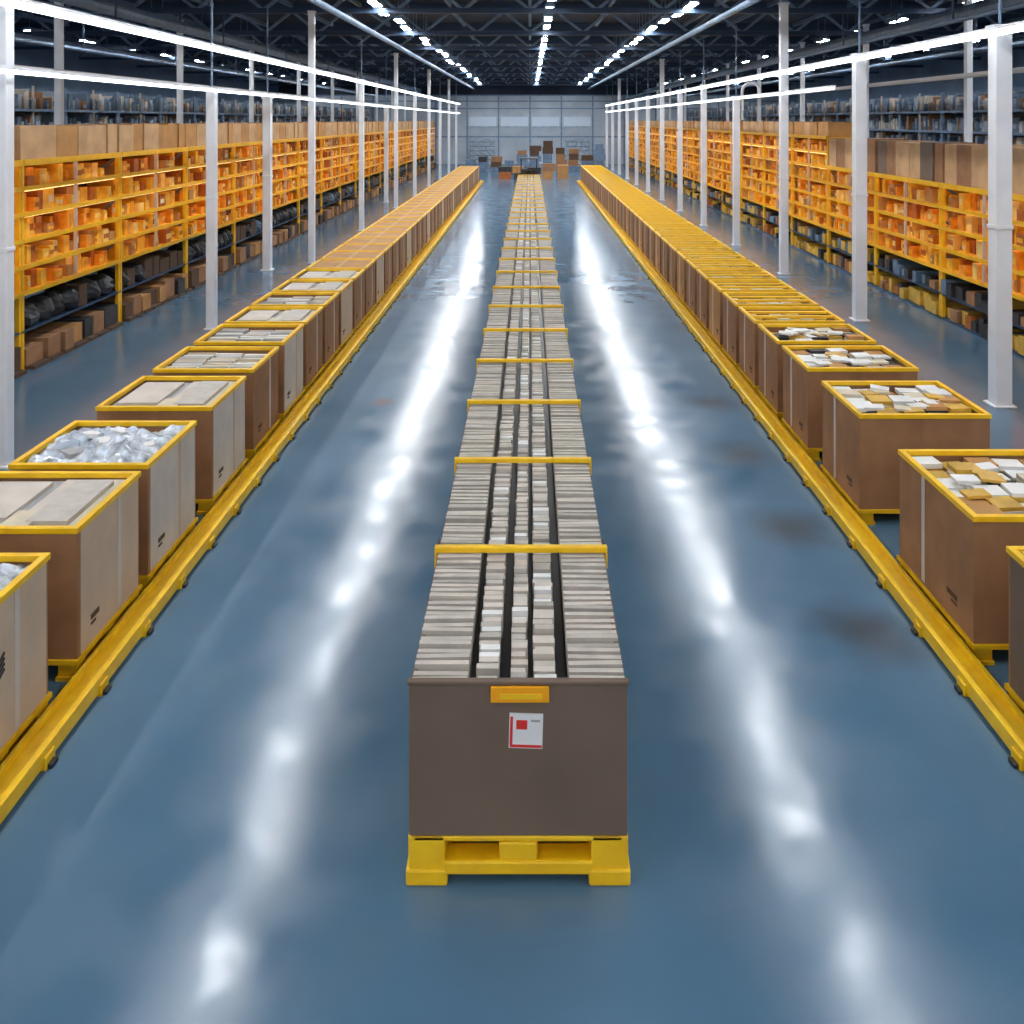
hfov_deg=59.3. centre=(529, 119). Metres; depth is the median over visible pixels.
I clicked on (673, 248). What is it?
box
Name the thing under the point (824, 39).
ceiling lamp
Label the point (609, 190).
box
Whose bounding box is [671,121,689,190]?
shelving rack
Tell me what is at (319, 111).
storage rack
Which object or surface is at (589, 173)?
box
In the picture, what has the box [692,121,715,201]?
shelving rack
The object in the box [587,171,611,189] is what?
box
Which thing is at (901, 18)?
ceiling lamp
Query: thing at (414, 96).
support column
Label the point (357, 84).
support column
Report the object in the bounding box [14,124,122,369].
shelving rack
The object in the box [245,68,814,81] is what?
roof truss
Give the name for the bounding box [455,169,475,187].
box
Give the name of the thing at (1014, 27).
rail
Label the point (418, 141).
shelving rack
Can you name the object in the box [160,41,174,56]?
ceiling lamp
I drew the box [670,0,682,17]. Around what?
ceiling lamp
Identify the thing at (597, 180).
box
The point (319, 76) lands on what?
roof truss
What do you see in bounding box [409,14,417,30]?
ceiling lamp
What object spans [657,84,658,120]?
support column
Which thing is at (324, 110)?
storage rack
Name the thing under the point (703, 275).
box
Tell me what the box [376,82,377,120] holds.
support column
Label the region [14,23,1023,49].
roof truss
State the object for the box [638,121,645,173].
shelving rack
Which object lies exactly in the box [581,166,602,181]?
box
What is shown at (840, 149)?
shelving rack
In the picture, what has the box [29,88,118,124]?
storage rack
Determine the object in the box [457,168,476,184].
box
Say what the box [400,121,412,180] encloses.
shelving rack
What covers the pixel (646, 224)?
box
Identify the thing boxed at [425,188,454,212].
box
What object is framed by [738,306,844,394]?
box
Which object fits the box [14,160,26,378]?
shelving rack
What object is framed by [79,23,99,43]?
ceiling lamp
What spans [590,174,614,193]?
box
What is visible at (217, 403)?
box
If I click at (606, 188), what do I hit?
box
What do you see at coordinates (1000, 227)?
support column
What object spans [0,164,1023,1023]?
floor
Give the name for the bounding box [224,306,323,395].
box
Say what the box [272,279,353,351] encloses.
box
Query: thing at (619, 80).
support column
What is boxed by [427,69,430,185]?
support column
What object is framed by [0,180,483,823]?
rail
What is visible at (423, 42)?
ceiling lamp
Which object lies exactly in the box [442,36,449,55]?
ceiling lamp
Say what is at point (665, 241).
box
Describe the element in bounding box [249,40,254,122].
support column
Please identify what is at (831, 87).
rail
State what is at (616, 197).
box
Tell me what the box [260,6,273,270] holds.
support column
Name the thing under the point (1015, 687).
box
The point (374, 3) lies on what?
ceiling lamp
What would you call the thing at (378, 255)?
box
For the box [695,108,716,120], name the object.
storage rack
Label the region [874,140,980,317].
shelving rack
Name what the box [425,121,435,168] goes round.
shelving rack
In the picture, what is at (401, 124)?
shelving rack
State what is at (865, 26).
support column
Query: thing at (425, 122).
shelving rack
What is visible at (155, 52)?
roof truss
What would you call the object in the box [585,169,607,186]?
box
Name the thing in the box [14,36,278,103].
wall
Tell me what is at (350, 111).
storage rack
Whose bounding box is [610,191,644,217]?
box
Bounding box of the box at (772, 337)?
[757,324,876,423]
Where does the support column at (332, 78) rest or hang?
on the floor
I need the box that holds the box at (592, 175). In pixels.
[592,175,618,194]
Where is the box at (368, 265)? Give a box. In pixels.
[306,259,375,319]
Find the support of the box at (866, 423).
on the floor
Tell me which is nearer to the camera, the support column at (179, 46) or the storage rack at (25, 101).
the storage rack at (25, 101)
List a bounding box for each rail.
[0,0,459,104]
[0,65,459,113]
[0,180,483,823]
[14,64,404,106]
[577,180,1023,770]
[605,85,835,111]
[606,21,1023,105]
[655,67,1023,107]
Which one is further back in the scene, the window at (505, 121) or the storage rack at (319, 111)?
the window at (505, 121)
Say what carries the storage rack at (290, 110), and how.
on the floor
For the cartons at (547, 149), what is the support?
on the floor
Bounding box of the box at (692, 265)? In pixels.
[685,259,760,319]
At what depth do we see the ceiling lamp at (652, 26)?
33.01 m
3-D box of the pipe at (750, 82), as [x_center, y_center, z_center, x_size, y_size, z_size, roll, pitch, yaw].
[7.420,-0.649,30.200,0.700,1.297,0.100,0,0,0]
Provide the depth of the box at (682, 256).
20.51 m
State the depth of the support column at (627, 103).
64.00 m
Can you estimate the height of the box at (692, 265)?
1.142 m
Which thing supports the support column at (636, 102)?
on the floor
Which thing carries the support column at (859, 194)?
on the floor
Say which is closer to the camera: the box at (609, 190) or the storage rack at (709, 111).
the box at (609, 190)
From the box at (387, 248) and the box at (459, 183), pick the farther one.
the box at (459, 183)
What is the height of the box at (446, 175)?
1.142 m
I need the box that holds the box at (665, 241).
[661,237,721,286]
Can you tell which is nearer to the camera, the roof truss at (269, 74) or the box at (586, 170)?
the box at (586, 170)
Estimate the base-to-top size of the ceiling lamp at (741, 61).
1.050 m
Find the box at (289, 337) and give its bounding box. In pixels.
[193,324,304,424]
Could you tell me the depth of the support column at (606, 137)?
80.94 m
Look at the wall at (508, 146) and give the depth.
86.00 m
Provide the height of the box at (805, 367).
1.146 m
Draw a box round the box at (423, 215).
[384,213,426,250]
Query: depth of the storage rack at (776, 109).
52.58 m
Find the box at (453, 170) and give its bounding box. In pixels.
[453,170,474,188]
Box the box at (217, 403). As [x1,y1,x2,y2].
[95,376,247,514]
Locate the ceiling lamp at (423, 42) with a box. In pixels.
[422,20,431,45]
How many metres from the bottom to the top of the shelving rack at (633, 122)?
4.146 m
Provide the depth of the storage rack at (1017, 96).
27.11 m
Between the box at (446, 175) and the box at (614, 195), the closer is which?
the box at (614, 195)
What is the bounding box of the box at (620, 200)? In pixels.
[618,199,657,229]
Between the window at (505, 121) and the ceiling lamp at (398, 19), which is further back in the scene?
the window at (505, 121)
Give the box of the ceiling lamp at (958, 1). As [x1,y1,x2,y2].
[957,0,980,3]
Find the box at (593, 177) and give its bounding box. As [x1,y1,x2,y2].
[593,177,619,197]
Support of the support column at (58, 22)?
on the floor
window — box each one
[468,117,497,126]
[500,117,528,126]
[531,117,559,126]
[562,117,591,126]
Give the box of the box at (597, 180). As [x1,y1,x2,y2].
[597,180,624,201]
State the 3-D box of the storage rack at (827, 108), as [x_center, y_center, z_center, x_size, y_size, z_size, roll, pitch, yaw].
[15.080,1.600,44.380,1.240,5.200,3.600,0,0,0]
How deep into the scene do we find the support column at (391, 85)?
73.13 m
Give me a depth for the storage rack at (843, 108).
41.44 m
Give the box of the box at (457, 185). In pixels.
[431,184,458,207]
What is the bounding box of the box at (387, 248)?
[332,244,392,296]
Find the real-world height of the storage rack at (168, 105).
5.200 m
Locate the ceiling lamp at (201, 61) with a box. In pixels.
[194,51,206,62]
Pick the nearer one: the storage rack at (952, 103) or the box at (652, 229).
the box at (652, 229)
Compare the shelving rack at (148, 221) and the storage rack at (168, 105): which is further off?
the storage rack at (168, 105)
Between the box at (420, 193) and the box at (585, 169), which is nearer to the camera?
the box at (420, 193)
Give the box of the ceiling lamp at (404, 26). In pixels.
[400,0,412,30]
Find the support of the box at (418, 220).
on the floor
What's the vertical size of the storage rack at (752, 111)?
5.200 m
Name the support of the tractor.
on the floor
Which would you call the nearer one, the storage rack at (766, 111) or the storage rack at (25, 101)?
the storage rack at (25, 101)
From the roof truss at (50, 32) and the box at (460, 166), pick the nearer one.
the roof truss at (50, 32)
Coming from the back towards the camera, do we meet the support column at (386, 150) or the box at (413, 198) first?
the support column at (386, 150)
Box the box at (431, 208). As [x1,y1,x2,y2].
[395,206,434,240]
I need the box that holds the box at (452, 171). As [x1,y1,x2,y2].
[452,171,472,189]
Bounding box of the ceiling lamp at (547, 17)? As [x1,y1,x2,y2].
[543,1,552,21]
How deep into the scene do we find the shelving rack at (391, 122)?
56.29 m
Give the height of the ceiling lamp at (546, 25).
1.050 m
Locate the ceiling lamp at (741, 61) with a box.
[740,53,749,62]
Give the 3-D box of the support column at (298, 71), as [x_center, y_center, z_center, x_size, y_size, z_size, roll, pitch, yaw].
[-11.200,0.500,43.600,0.224,7.400,0.224,0,0,0]
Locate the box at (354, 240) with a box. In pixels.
[343,237,399,286]
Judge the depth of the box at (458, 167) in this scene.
58.08 m
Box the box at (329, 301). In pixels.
[250,292,339,370]
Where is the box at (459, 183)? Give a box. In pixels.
[434,182,460,205]
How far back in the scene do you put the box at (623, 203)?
33.02 m
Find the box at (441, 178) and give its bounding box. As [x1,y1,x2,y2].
[441,178,465,199]
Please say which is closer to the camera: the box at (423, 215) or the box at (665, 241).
the box at (665, 241)
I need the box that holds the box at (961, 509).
[897,449,1023,664]
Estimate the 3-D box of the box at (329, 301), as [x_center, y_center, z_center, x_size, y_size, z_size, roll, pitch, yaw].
[-4.010,3.629,15.450,1.260,1.142,1.140,0,0,0]
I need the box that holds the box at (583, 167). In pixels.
[582,167,603,183]
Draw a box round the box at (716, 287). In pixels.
[708,280,795,351]
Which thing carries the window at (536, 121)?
in the wall at (508, 146)
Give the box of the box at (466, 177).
[443,176,467,196]
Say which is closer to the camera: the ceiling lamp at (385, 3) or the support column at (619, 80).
the ceiling lamp at (385, 3)
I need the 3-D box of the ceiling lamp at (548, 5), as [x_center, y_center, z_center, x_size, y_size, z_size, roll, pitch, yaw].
[0.600,-3.875,27.600,0.300,1.050,1.280,0,0,0]
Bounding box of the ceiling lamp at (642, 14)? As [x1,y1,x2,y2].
[641,14,649,30]
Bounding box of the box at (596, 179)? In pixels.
[595,178,622,199]
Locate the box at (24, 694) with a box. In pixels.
[0,553,51,764]
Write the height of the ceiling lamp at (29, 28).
1.050 m
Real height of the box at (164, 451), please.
1.206 m
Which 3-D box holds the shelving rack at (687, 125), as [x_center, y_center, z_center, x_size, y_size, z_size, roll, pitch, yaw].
[9.180,2.125,49.840,1.040,4.150,3.600,0,0,0]
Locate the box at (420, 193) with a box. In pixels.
[417,192,449,219]
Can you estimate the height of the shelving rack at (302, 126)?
4.120 m
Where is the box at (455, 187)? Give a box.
[428,186,456,211]
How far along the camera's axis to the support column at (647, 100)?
52.70 m
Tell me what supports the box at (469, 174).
on the floor
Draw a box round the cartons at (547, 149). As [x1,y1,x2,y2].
[465,141,605,171]
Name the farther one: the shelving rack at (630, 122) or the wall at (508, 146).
the wall at (508, 146)
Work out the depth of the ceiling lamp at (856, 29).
35.41 m
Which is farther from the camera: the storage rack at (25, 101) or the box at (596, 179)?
the box at (596, 179)
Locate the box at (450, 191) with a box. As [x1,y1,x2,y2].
[422,190,452,216]
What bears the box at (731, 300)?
on the floor
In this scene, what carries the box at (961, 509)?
on the floor
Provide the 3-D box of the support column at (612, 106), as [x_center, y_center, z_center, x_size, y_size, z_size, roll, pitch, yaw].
[6.920,0.500,75.400,0.294,7.400,0.294,0,0,0]
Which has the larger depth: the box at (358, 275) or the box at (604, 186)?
the box at (604, 186)
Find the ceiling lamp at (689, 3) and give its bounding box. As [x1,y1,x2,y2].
[682,0,699,7]
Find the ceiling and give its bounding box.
[14,0,1023,62]
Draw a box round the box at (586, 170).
[586,170,608,187]
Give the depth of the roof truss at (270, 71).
61.91 m
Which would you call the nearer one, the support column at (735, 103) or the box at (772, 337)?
the box at (772, 337)
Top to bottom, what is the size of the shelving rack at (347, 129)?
4.119 m
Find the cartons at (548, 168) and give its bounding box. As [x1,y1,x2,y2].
[498,163,567,178]
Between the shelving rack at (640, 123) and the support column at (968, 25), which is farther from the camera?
the shelving rack at (640, 123)
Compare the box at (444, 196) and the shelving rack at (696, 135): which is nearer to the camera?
the box at (444, 196)
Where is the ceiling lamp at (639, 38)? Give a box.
[633,14,643,40]
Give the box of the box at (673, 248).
[668,244,733,295]
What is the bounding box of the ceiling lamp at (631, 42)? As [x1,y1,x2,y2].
[628,19,637,44]
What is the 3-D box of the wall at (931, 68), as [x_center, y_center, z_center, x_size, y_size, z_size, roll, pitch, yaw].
[24.050,-0.050,36.000,0.100,8.700,100.000,0,0,0]
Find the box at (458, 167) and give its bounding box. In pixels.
[458,167,477,183]
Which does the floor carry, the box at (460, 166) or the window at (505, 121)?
the box at (460, 166)
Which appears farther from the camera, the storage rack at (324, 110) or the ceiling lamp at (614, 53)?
the storage rack at (324, 110)
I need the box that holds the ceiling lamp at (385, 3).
[376,3,390,16]
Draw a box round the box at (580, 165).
[580,165,600,180]
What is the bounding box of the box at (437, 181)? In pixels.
[437,181,462,202]
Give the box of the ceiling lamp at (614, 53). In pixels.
[611,36,619,55]
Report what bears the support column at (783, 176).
on the floor
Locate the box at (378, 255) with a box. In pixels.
[320,251,384,307]
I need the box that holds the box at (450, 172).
[450,172,471,190]
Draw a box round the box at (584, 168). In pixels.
[584,168,605,185]
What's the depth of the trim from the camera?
85.93 m
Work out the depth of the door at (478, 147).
85.70 m
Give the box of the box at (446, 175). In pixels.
[446,175,468,194]
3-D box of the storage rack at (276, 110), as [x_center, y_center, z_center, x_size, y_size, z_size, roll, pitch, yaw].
[-15.080,1.600,51.620,1.240,5.200,3.600,0,0,0]
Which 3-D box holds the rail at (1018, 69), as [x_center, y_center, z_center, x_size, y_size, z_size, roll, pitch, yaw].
[11.050,-1.122,44.000,0.100,0.125,72.000,0,0,0]
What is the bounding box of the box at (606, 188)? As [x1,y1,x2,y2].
[605,187,636,211]
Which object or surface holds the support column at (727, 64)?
on the floor
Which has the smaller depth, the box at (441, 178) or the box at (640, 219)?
the box at (640, 219)
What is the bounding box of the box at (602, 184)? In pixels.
[601,183,630,206]
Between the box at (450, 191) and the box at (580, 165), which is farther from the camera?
the box at (580, 165)
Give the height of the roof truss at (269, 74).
1.200 m
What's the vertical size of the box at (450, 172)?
1.142 m
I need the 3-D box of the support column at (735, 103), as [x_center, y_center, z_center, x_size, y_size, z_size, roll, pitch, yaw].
[6.920,0.500,30.200,0.294,7.400,0.294,0,0,0]
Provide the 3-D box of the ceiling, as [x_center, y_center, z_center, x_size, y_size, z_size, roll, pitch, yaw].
[0.000,-4.450,36.000,48.000,0.100,100.000,0,0,0]
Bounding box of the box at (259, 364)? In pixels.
[152,346,279,462]
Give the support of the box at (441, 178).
on the floor
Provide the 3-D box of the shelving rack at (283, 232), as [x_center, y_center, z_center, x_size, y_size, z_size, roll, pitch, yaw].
[-8.915,2.142,31.340,1.170,4.117,3.600,0,0,0]
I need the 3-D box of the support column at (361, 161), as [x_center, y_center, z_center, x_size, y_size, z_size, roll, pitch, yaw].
[-6.400,0.500,34.200,0.252,7.400,0.252,0,0,0]
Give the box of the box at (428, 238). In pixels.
[390,210,430,245]
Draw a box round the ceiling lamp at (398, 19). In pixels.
[393,0,406,23]
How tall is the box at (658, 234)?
1.142 m
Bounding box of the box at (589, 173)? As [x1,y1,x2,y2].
[589,173,613,192]
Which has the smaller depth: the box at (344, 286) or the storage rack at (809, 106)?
the box at (344, 286)
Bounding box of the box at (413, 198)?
[410,197,444,227]
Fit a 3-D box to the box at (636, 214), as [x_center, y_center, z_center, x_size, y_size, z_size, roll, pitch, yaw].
[4.105,3.629,29.220,1.390,1.142,1.080,0,0,0]
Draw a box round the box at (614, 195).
[612,194,647,222]
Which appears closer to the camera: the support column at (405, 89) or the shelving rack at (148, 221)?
the shelving rack at (148, 221)
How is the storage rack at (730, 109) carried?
on the floor
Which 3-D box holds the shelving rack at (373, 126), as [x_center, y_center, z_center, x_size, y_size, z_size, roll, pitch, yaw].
[-8.915,2.140,49.440,1.170,4.120,3.600,0,0,0]
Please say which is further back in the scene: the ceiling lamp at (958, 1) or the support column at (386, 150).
the support column at (386, 150)
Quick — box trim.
[279,95,778,163]
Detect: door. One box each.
[470,139,494,163]
[565,139,589,163]
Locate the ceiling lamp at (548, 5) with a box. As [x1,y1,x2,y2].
[545,1,554,7]
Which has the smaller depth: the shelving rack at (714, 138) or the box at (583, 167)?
the shelving rack at (714, 138)
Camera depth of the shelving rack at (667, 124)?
56.80 m
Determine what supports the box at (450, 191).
on the floor
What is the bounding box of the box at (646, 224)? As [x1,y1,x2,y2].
[643,221,694,262]
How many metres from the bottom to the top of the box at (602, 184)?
1.142 m
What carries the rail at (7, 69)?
attached to the support column at (211, 198)
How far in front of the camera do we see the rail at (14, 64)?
26.16 m
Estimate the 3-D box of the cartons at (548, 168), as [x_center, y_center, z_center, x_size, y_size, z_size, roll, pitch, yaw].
[0.236,3.658,64.450,4.978,1.084,0.900,0,0,0]
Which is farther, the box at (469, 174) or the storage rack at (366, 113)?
the storage rack at (366, 113)
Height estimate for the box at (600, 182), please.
1.142 m
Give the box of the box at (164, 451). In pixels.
[8,420,197,593]
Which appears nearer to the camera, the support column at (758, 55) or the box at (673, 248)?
the box at (673, 248)
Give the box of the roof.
[14,0,1023,69]
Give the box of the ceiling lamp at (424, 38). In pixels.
[420,14,429,40]
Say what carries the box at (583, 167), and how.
on the floor
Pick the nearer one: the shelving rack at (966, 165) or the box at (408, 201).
the shelving rack at (966, 165)
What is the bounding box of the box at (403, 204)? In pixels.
[400,203,437,235]
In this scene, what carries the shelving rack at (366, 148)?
on the floor
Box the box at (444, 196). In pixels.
[414,195,446,223]
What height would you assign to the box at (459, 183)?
1.142 m
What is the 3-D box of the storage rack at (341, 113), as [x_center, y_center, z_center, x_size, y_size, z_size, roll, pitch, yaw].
[-15.080,1.600,69.720,1.240,5.200,3.600,0,0,0]
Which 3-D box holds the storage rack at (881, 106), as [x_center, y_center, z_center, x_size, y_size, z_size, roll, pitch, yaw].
[15.080,1.600,37.140,1.240,5.200,3.600,0,0,0]
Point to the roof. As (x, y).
(357, 3)
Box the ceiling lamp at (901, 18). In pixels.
[885,0,908,23]
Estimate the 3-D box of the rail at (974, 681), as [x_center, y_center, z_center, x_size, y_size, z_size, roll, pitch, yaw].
[3.250,4.125,31.750,0.240,0.150,58.500,0,0,0]
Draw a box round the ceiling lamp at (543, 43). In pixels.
[540,28,546,45]
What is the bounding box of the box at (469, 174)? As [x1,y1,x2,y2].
[447,173,470,193]
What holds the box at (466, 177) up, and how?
on the floor
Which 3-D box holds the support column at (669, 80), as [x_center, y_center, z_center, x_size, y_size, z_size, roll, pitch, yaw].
[11.200,0.500,72.000,0.224,7.400,0.224,0,0,0]
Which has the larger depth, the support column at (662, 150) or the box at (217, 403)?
the support column at (662, 150)
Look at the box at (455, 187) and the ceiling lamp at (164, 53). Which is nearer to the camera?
the box at (455, 187)
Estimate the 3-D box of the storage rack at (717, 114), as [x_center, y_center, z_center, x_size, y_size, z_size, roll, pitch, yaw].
[15.080,1.600,69.720,1.240,5.200,3.600,0,0,0]
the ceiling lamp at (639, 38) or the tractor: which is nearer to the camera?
the ceiling lamp at (639, 38)
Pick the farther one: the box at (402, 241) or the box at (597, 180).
the box at (597, 180)
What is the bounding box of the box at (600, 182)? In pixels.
[599,181,627,204]
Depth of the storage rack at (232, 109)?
44.37 m
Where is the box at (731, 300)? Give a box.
[722,292,818,370]
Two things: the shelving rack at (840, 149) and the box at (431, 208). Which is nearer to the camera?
the shelving rack at (840, 149)
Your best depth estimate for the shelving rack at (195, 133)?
23.57 m
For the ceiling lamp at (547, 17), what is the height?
1.050 m
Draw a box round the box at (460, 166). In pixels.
[460,166,478,182]
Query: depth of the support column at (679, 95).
41.39 m
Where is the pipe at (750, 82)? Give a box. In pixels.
[741,81,761,119]
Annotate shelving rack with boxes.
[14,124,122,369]
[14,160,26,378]
[78,123,191,321]
[160,123,238,288]
[202,123,274,264]
[242,122,301,247]
[280,122,324,233]
[316,122,343,222]
[325,122,358,212]
[348,122,371,204]
[355,121,382,198]
[371,121,392,193]
[382,121,401,188]
[393,121,408,183]
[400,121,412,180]
[407,121,421,176]
[411,121,426,173]
[420,121,431,170]
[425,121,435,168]
[629,121,634,168]
[631,121,641,169]
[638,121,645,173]
[642,121,653,175]
[650,121,659,179]
[655,121,669,182]
[664,121,686,187]
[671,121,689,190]
[683,121,700,197]
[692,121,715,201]
[707,121,729,211]
[721,121,751,221]
[740,121,775,231]
[762,121,810,245]
[790,122,851,263]
[826,138,911,285]
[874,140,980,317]
[939,144,1023,357]
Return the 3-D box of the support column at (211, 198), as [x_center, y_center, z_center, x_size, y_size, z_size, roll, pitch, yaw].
[-6.400,0.500,18.100,0.252,7.400,0.252,0,0,0]
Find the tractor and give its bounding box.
[520,157,537,174]
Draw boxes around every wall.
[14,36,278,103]
[279,78,778,163]
[789,36,1023,102]
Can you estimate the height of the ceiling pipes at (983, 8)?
1.210 m
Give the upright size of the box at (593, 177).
1.142 m
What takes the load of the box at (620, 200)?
on the floor
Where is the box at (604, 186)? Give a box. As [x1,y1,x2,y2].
[603,185,633,209]
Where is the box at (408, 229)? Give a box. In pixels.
[361,226,411,269]
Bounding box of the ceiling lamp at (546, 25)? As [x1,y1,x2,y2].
[542,2,550,29]
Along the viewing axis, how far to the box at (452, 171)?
53.44 m
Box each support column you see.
[0,5,15,468]
[54,1,63,124]
[177,20,183,122]
[203,0,217,329]
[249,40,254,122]
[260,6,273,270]
[297,54,300,121]
[307,10,315,263]
[331,63,333,121]
[356,77,358,120]
[358,36,364,230]
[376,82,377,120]
[383,57,388,201]
[391,85,392,120]
[393,53,398,207]
[404,89,405,163]
[412,62,416,195]
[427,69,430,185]
[439,98,441,178]
[447,79,449,172]
[455,102,457,168]
[605,104,608,166]
[611,82,613,169]
[618,79,620,173]
[625,100,628,178]
[634,71,638,184]
[645,96,650,191]
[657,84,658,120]
[659,59,664,199]
[669,80,670,120]
[676,51,682,210]
[684,76,685,120]
[699,40,707,225]
[726,63,729,120]
[731,25,741,245]
[757,54,761,120]
[777,2,789,274]
[799,42,804,121]
[849,0,869,321]
[862,24,869,137]
[964,0,972,142]
[983,0,1016,408]
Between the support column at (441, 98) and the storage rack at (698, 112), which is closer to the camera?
the support column at (441, 98)
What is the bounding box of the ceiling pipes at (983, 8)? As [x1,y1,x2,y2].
[14,0,1023,98]
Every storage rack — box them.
[14,86,66,124]
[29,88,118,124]
[86,92,161,123]
[132,95,195,122]
[169,97,223,122]
[199,99,247,122]
[225,101,262,122]
[248,102,285,121]
[272,104,301,121]
[283,104,307,121]
[302,105,327,121]
[316,106,337,121]
[323,107,347,121]
[334,108,355,121]
[351,109,371,120]
[688,109,708,120]
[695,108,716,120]
[707,108,719,120]
[712,107,731,120]
[722,106,748,120]
[740,105,761,120]
[745,104,776,120]
[761,103,791,120]
[774,102,811,120]
[791,101,834,121]
[812,99,851,121]
[836,97,890,137]
[869,95,927,137]
[898,92,973,141]
[941,89,1023,143]
[1012,91,1023,144]
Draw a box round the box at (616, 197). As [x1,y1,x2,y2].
[615,196,652,224]
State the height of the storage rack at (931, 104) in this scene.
5.200 m
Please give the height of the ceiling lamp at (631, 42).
1.050 m
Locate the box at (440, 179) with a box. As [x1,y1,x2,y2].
[438,179,464,200]
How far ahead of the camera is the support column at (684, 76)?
64.91 m
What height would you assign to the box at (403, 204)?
1.142 m
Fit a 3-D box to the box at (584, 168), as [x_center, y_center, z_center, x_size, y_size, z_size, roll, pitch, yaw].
[4.105,3.629,56.720,1.390,1.142,1.080,0,0,0]
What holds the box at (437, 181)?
on the floor
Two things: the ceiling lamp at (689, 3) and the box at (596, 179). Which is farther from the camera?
the box at (596, 179)
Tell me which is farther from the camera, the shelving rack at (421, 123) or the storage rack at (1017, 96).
the shelving rack at (421, 123)
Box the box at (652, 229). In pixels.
[648,226,702,269]
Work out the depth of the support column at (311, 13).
26.31 m
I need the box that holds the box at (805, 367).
[781,345,918,460]
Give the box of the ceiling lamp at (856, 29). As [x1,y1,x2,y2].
[847,14,861,30]
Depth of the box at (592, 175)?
49.11 m
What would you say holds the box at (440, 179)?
on the floor
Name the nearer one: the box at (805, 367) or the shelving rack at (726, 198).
the box at (805, 367)
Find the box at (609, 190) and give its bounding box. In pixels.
[607,189,640,215]
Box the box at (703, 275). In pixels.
[696,269,776,334]
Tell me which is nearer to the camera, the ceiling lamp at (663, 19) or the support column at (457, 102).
the ceiling lamp at (663, 19)
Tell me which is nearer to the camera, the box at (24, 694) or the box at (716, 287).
the box at (24, 694)
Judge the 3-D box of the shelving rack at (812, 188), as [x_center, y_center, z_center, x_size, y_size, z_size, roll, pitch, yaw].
[9.180,2.125,28.120,1.040,4.150,3.600,0,0,0]
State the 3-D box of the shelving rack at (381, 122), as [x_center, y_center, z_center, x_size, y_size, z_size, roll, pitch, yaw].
[-8.915,2.141,53.060,1.170,4.118,3.600,0,0,0]
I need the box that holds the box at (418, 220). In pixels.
[377,217,422,256]
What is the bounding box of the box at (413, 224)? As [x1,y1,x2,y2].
[370,222,417,262]
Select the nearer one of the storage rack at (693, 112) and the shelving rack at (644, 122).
the shelving rack at (644, 122)
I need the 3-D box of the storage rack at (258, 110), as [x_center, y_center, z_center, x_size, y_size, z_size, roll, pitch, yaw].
[-15.080,1.600,48.000,1.240,5.200,3.600,0,0,0]
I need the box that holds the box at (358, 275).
[290,269,365,334]
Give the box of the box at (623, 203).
[622,202,661,234]
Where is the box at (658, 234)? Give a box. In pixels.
[654,231,711,276]
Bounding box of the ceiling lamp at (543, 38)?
[540,36,547,41]
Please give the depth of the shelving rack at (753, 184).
35.34 m
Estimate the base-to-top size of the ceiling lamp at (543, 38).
1.050 m
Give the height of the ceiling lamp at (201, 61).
1.050 m
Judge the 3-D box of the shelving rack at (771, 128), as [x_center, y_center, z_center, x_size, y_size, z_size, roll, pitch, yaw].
[9.180,2.127,31.740,1.040,4.146,3.600,0,0,0]
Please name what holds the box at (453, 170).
on the floor
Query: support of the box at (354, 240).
on the floor
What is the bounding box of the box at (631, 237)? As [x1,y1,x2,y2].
[629,209,672,244]
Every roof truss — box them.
[14,0,1023,13]
[14,3,1023,35]
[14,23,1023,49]
[79,37,980,59]
[137,50,922,67]
[183,56,878,73]
[217,63,842,77]
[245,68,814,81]
[269,74,790,84]
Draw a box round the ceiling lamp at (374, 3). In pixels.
[367,0,384,7]
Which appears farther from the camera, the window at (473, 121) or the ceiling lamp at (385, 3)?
the window at (473, 121)
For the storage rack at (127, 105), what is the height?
5.200 m
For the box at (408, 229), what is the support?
on the floor
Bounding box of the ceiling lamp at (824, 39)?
[813,19,829,42]
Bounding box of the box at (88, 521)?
[0,471,141,681]
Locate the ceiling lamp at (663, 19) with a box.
[656,0,669,23]
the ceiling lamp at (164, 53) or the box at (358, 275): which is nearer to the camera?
the box at (358, 275)
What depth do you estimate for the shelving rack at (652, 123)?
64.17 m
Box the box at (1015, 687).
[1004,546,1023,713]
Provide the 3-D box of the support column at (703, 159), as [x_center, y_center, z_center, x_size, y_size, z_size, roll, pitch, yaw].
[6.920,0.500,35.850,0.294,7.400,0.294,0,0,0]
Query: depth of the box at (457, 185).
42.40 m
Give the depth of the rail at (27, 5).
15.04 m
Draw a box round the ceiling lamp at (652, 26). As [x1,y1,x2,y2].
[645,2,657,30]
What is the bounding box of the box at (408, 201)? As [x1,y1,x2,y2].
[405,200,441,230]
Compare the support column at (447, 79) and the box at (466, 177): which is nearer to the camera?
the box at (466, 177)
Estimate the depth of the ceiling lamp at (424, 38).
37.29 m
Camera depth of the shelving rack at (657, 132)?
61.50 m
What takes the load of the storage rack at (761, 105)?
on the floor
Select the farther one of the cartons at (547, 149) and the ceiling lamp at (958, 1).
the cartons at (547, 149)
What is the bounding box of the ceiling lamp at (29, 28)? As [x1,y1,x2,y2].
[23,14,46,30]
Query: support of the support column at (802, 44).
on the floor
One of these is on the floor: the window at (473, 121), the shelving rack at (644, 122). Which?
the shelving rack at (644, 122)
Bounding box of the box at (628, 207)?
[625,205,667,239]
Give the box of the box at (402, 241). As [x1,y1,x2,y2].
[353,232,406,278]
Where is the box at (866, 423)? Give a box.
[820,381,991,524]
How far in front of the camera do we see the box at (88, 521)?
7.11 m
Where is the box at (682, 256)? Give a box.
[676,251,745,306]
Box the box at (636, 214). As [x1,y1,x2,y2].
[633,212,679,248]
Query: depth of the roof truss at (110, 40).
47.91 m
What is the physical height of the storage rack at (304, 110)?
5.200 m
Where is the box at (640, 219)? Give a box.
[638,217,686,254]

